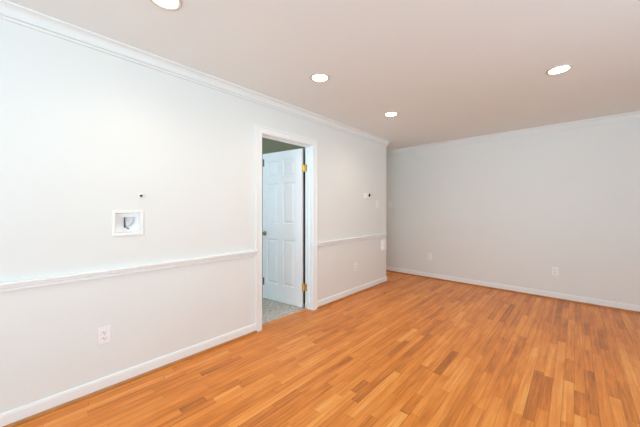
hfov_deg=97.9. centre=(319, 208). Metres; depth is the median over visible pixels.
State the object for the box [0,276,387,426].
baseboard
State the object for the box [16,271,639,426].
floor
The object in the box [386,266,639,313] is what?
baseboard
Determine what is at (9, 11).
crown molding
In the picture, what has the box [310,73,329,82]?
recessed light
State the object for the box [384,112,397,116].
recessed light
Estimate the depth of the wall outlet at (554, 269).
3.87 m
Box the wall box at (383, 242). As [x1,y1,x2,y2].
[381,239,385,249]
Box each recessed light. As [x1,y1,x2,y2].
[150,0,182,10]
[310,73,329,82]
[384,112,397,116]
[546,64,572,74]
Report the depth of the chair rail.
2.01 m
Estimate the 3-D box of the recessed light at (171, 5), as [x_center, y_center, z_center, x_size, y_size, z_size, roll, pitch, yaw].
[-0.861,-1.162,1.545,0.176,0.008,0.176,0,0,43]
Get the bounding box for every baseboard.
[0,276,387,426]
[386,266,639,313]
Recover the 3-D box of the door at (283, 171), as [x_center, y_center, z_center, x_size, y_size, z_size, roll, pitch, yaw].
[-0.490,0.239,3.709,0.782,2.010,0.165,0,0,34]
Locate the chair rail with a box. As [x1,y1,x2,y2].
[0,233,386,292]
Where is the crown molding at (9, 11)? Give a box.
[0,0,639,155]
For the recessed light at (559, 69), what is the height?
0.008 m
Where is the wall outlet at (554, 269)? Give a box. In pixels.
[552,267,557,275]
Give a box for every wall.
[0,18,385,413]
[262,138,304,302]
[386,119,639,305]
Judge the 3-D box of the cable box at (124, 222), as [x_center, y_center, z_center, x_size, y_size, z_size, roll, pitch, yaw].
[-1.414,0.101,2.046,0.059,0.186,0.195,0,0,43]
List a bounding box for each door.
[262,148,263,307]
[263,148,306,307]
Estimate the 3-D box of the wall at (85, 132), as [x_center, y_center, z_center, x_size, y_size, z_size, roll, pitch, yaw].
[-1.174,0.074,2.360,0.115,2.480,6.715,0,0,43]
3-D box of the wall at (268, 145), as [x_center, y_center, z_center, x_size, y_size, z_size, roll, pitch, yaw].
[-0.953,0.074,4.448,2.385,2.480,0.100,0,0,43]
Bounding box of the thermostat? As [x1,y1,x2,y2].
[364,193,370,198]
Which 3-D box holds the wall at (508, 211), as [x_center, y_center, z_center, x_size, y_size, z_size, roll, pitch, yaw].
[2.473,0.074,4.691,7.330,2.480,0.115,0,0,43]
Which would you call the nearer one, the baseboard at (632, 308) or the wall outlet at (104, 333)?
the wall outlet at (104, 333)
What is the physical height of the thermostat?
0.090 m
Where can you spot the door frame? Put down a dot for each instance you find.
(259, 130)
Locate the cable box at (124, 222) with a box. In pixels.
[112,210,143,236]
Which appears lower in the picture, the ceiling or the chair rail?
the chair rail
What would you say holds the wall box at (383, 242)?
attached to the wall at (85, 132)
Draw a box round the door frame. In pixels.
[255,125,316,331]
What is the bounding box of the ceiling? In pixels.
[7,0,639,150]
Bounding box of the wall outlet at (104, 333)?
[98,325,110,344]

